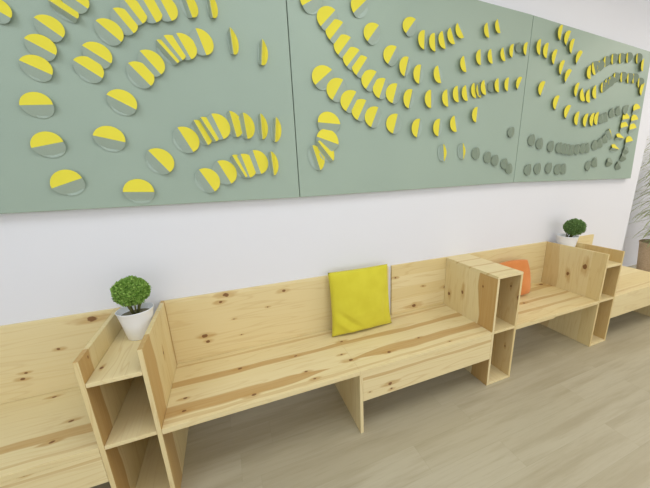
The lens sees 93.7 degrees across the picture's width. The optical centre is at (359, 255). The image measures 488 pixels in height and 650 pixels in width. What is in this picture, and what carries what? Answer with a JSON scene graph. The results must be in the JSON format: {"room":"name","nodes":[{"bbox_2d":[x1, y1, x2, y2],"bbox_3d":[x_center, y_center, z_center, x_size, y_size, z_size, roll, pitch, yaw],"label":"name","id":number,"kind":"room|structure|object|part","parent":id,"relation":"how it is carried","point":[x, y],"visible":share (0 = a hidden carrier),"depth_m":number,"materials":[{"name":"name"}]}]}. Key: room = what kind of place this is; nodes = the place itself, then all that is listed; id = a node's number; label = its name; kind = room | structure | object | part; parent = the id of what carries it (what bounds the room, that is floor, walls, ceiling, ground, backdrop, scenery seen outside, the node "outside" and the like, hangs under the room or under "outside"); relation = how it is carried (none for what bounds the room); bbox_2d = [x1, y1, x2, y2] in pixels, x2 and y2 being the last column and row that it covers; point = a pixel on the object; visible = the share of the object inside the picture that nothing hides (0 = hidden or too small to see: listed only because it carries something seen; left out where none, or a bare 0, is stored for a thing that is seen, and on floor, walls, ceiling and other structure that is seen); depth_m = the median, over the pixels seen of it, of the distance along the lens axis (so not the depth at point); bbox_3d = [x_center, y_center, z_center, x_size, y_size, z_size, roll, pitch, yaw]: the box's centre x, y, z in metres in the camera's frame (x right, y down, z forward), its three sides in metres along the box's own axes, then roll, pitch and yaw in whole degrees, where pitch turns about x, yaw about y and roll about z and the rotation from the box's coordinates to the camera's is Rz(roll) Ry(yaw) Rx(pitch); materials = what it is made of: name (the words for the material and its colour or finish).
{"room":"lobby","nodes":[
{"label":"lobby","id":0,"kind":"room"},
{"bbox_2d":[0,0,649,325],"bbox_3d":[-0.626,-0.582,1.867,8.130,3.300,0.160,-8,17,-22],"label":"wall","id":1,"kind":"structure","parent":0,"point":[53,264],"depth_m":2.00,"materials":[{"name":"white paint"}]},
{"bbox_2d":[0,0,299,213],"bbox_3d":[-1.240,-0.860,1.380,1.862,1.282,0.075,-8,17,-22],"label":"art panel","id":2,"kind":"object","parent":1,"relation":"attached to","point":[104,103],"visible":1,"depth_m":1.48,"materials":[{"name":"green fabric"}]},
{"bbox_2d":[286,0,532,196],"bbox_3d":[0.466,-1.095,2.091,1.857,1.273,0.070,-8,17,-22],"label":"art panel","id":3,"kind":"object","parent":1,"relation":"attached to","point":[388,95],"visible":0.99,"depth_m":2.01,"materials":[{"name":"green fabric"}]},
{"bbox_2d":[513,16,649,181],"bbox_3d":[2.115,-1.320,2.776,1.751,1.233,0.069,-8,17,-22],"label":"art panel","id":4,"kind":"object","parent":1,"relation":"attached to","point":[584,92],"visible":1,"depth_m":2.69,"materials":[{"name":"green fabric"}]},
{"bbox_2d":[91,264,649,487],"bbox_3d":[2.149,1.331,1.152,12.200,0.100,5.760,-8,17,-22],"label":"floor","id":5,"kind":"structure","parent":0,"point":[568,413],"depth_m":1.90,"materials":[{"name":"wood"}]},
{"bbox_2d":[0,308,115,487],"bbox_3d":[-2.160,0.902,1.169,2.020,0.872,0.557,-8,17,-22],"label":"bench","id":6,"kind":"object","parent":5,"relation":"on","point":[48,440],"visible":0.63,"depth_m":1.51,"materials":[{"name":"brown wood"}]},
{"bbox_3d":[-2.160,0.901,1.169,2.020,0.028,0.557,-8,17,-22],"label":"seat","id":7,"kind":"part","parent":6,"relation":"part of","materials":[{"name":"brown wood"}]},
{"bbox_3d":[-1.767,0.552,1.557,0.918,0.421,0.018,-8,17,-22],"label":"backrest","id":8,"kind":"part","parent":6,"relation":"part of","materials":[{"name":"brown wood"}]},
{"bbox_2d":[72,301,188,487],"bbox_3d":[-1.128,0.763,1.598,0.232,0.872,0.557,-8,17,-22],"label":"shelf unit","id":9,"kind":"object","parent":5,"relation":"on","point":[125,385],"visible":0.8,"depth_m":1.45,"materials":[{"name":"brown wood"}]},
{"bbox_3d":[-1.225,0.776,1.557,0.019,0.872,0.557,-8,17,-22],"label":"panel","id":10,"kind":"part","parent":9,"relation":"part of","materials":[{"name":"brown wood"}]},
{"bbox_3d":[-1.134,0.453,1.512,0.192,0.019,0.557,-8,17,-22],"label":"shelf","id":11,"kind":"part","parent":9,"relation":"part of","materials":[{"name":"brown wood"}]},
{"bbox_3d":[-1.128,0.758,1.597,0.192,0.019,0.557,-8,17,-22],"label":"shelf","id":12,"kind":"part","parent":9,"relation":"part of","materials":[{"name":"brown wood"}]},
{"bbox_2d":[109,275,153,340],"bbox_3d":[-1.146,0.261,1.548,0.171,0.331,0.168,-8,17,-22],"label":"potted plant","id":13,"kind":"object","parent":9,"relation":"on","point":[135,316],"visible":0.99,"depth_m":1.51,"materials":[{"name":"green plant"}]},
{"bbox_3d":[-1.150,0.252,1.547,0.098,0.104,0.096,-8,17,-22],"label":"stem","id":14,"kind":"part","parent":13,"relation":"part of","materials":[{"name":"brown"}]},
{"bbox_2d":[115,302,153,340],"bbox_3d":[-1.149,0.346,1.571,0.163,0.154,0.163,-8,17,-22],"label":"pot","id":15,"kind":"object","parent":13,"relation":"attached to","point":[134,321],"depth_m":1.53,"materials":[{"name":"white ceramic"}]},
{"bbox_3d":[-1.120,1.173,1.712,0.192,0.018,0.557,-8,17,-22],"label":"panel","id":16,"kind":"part","parent":9,"relation":"part of","materials":[{"name":"brown wood"}]},
{"bbox_3d":[-1.030,0.750,1.639,0.019,0.872,0.557,-8,17,-22],"label":"panel","id":17,"kind":"part","parent":9,"relation":"part of","materials":[{"name":"brown wood"}]},
{"bbox_2d":[162,257,491,433],"bbox_3d":[-0.091,0.623,2.029,2.029,0.872,0.557,-8,17,-22],"label":"bench","id":18,"kind":"object","parent":5,"relation":"on","point":[237,350],"visible":0.96,"depth_m":1.95,"materials":[{"name":"brown wood"}]},
{"bbox_3d":[-0.563,0.687,1.833,0.999,0.028,0.557,-8,17,-22],"label":"seat","id":19,"kind":"part","parent":18,"relation":"part of","materials":[{"name":"brown wood"}]},
{"bbox_3d":[-0.454,0.376,2.102,1.481,0.421,0.018,-8,17,-22],"label":"backrest","id":20,"kind":"part","parent":18,"relation":"part of","materials":[{"name":"brown wood"}]},
{"bbox_3d":[-0.090,0.845,2.072,0.020,0.421,0.528,-8,17,-22],"label":"support panel","id":21,"kind":"part","parent":18,"relation":"part of","materials":[{"name":"brown wood"}]},
{"bbox_2d":[328,264,391,336],"bbox_3d":[0.012,0.320,2.190,0.484,0.462,0.141,-8,17,-22],"label":"cushion","id":22,"kind":"object","parent":18,"relation":"on","point":[359,297],"visible":1,"depth_m":2.13,"materials":[{"name":"yellow fabric"}]},
{"bbox_3d":[0.367,0.561,2.219,1.030,0.028,0.557,-8,17,-22],"label":"seat","id":23,"kind":"part","parent":18,"relation":"part of","materials":[{"name":"brown wood"}]},
{"bbox_3d":[0.489,0.249,2.494,0.519,0.421,0.018,-8,17,-22],"label":"backrest","id":24,"kind":"part","parent":18,"relation":"part of","materials":[{"name":"brown wood"}]},
{"bbox_2d":[444,254,523,385],"bbox_3d":[0.950,0.483,2.461,0.241,0.872,0.557,-8,17,-22],"label":"shelf unit","id":25,"kind":"object","parent":5,"relation":"on","point":[485,292],"visible":0.73,"depth_m":2.31,"materials":[{"name":"brown wood"}]},
{"bbox_3d":[0.849,0.506,2.422,0.019,0.852,0.557,-8,17,-22],"label":"panel","id":26,"kind":"part","parent":25,"relation":"part of","materials":[{"name":"brown wood"}]},
{"bbox_3d":[0.943,0.073,2.347,0.241,0.019,0.557,-8,17,-22],"label":"panel","id":27,"kind":"part","parent":25,"relation":"part of","materials":[{"name":"brown wood"}]},
{"bbox_3d":[0.958,0.893,2.576,0.201,0.018,0.557,-8,17,-22],"label":"panel","id":28,"kind":"part","parent":25,"relation":"part of","materials":[{"name":"brown wood"}]},
{"bbox_3d":[0.950,0.479,2.460,0.201,0.019,0.557,-8,17,-22],"label":"shelf","id":29,"kind":"part","parent":25,"relation":"part of","materials":[{"name":"brown wood"}]},
{"bbox_3d":[1.052,0.479,2.506,0.019,0.852,0.557,-8,17,-22],"label":"panel","id":30,"kind":"part","parent":25,"relation":"part of","materials":[{"name":"brown wood"}]},
{"bbox_2d":[468,241,598,329],"bbox_3d":[1.516,0.407,2.697,0.993,0.872,0.557,-8,17,-22],"label":"bench","id":31,"kind":"object","parent":5,"relation":"on","point":[544,302],"visible":0.41,"depth_m":2.73,"materials":[{"name":"brown wood"}]},
{"bbox_3d":[1.405,0.126,2.875,0.993,0.421,0.018,-8,17,-22],"label":"backrest","id":32,"kind":"part","parent":31,"relation":"part of","materials":[{"name":"brown wood"}]},
{"bbox_2d":[499,259,530,294],"bbox_3d":[1.396,0.210,2.738,0.339,0.327,0.149,-6,16,-16],"label":"cushion","id":33,"kind":"object","parent":31,"relation":"on","point":[521,264],"visible":0.41,"depth_m":2.71,"materials":[{"name":"orange fabric"}]},
{"bbox_3d":[1.258,0.446,2.590,0.429,0.036,0.557,-8,17,-22],"label":"seat","id":34,"kind":"part","parent":31,"relation":"part of","materials":[{"name":"brown wood"}]},
{"bbox_3d":[1.714,0.380,2.779,0.562,0.028,0.557,-8,17,-22],"label":"seat","id":35,"kind":"part","parent":31,"relation":"part of","materials":[{"name":"brown wood"}]},
{"bbox_2d":[540,241,624,346],"bbox_3d":[2.082,0.331,2.932,0.240,0.872,0.557,-8,17,-22],"label":"shelf unit","id":36,"kind":"object","parent":5,"relation":"on","point":[586,270],"visible":0.67,"depth_m":2.79,"materials":[{"name":"brown wood"}]},
{"bbox_2d":[556,218,586,246],"bbox_3d":[2.026,-0.187,2.905,0.196,0.351,0.242,-8,17,-22],"label":"bush","id":37,"kind":"object","parent":36,"relation":"on","point":[575,227],"visible":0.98,"depth_m":2.85,"materials":[{"name":"green plant"}]},
{"bbox_2d":[556,233,579,246],"bbox_3d":[2.015,-0.110,2.951,0.188,0.178,0.188,-8,17,-22],"label":"pot","id":38,"kind":"object","parent":37,"relation":"attached to","point":[567,239],"depth_m":2.88,"materials":[{"name":"white ceramic"}]},
{"bbox_3d":[2.090,0.741,3.046,0.200,0.018,0.557,-8,17,-22],"label":"panel","id":39,"kind":"part","parent":36,"relation":"part of","materials":[{"name":"brown wood"}]},
{"bbox_3d":[2.184,0.317,2.974,0.019,0.872,0.557,-8,17,-22],"label":"panel","id":40,"kind":"part","parent":36,"relation":"part of","materials":[{"name":"brown wood"}]},
{"bbox_3d":[2.082,0.326,2.931,0.200,0.019,0.557,-8,17,-22],"label":"shelf","id":41,"kind":"part","parent":36,"relation":"part of","materials":[{"name":"brown wood"}]},
{"bbox_3d":[2.077,0.021,2.845,0.200,0.019,0.557,-8,17,-22],"label":"shelf","id":42,"kind":"part","parent":36,"relation":"part of","materials":[{"name":"brown wood"}]},
{"bbox_2d":[577,234,649,317],"bbox_3d":[2.688,0.249,3.184,1.081,0.872,0.557,-8,17,-22],"label":"bench","id":43,"kind":"object","parent":5,"relation":"on","point":[633,288],"visible":0.38,"depth_m":2.96,"materials":[{"name":"brown wood"}]},
{"bbox_3d":[2.315,0.003,3.253,0.509,0.421,0.018,-8,17,-22],"label":"backrest","id":44,"kind":"part","parent":43,"relation":"part of","materials":[{"name":"brown wood"}]},
{"bbox_3d":[2.688,0.249,3.184,1.081,0.028,0.557,-8,17,-22],"label":"seat","id":45,"kind":"part","parent":43,"relation":"part of","materials":[{"name":"brown wood"}]},
{"bbox_3d":[3.087,0.415,3.403,0.019,0.421,0.508,-8,17,-22],"label":"support panel","id":46,"kind":"part","parent":43,"relation":"part of","materials":[{"name":"brown wood"}]},
{"bbox_2d":[630,138,649,271],"bbox_3d":[4.111,-0.696,3.975,1.181,2.214,1.046,-8,17,-22],"label":"potted plant","id":47,"kind":"object","parent":5,"relation":"on","point":[643,259],"visible":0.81,"depth_m":4.19,"materials":[{"name":"plant"}]},
{"bbox_2d":[636,239,649,271],"bbox_3d":[4.143,0.086,4.248,0.430,0.560,0.430,-8,17,-22],"label":"planter","id":48,"kind":"object","parent":47,"relation":"attached to","point":[643,259],"depth_m":4.22,"materials":[{"name":"wicker"}]},
{"bbox_2d":[622,127,649,266],"bbox_3d":[4.583,-1.462,4.672,4.370,3.300,0.140,-8,17,-22],"label":"wall","id":49,"kind":"structure","parent":0,"point":[631,245],"depth_m":4.72,"materials":[{"name":"white paint"}]}
]}

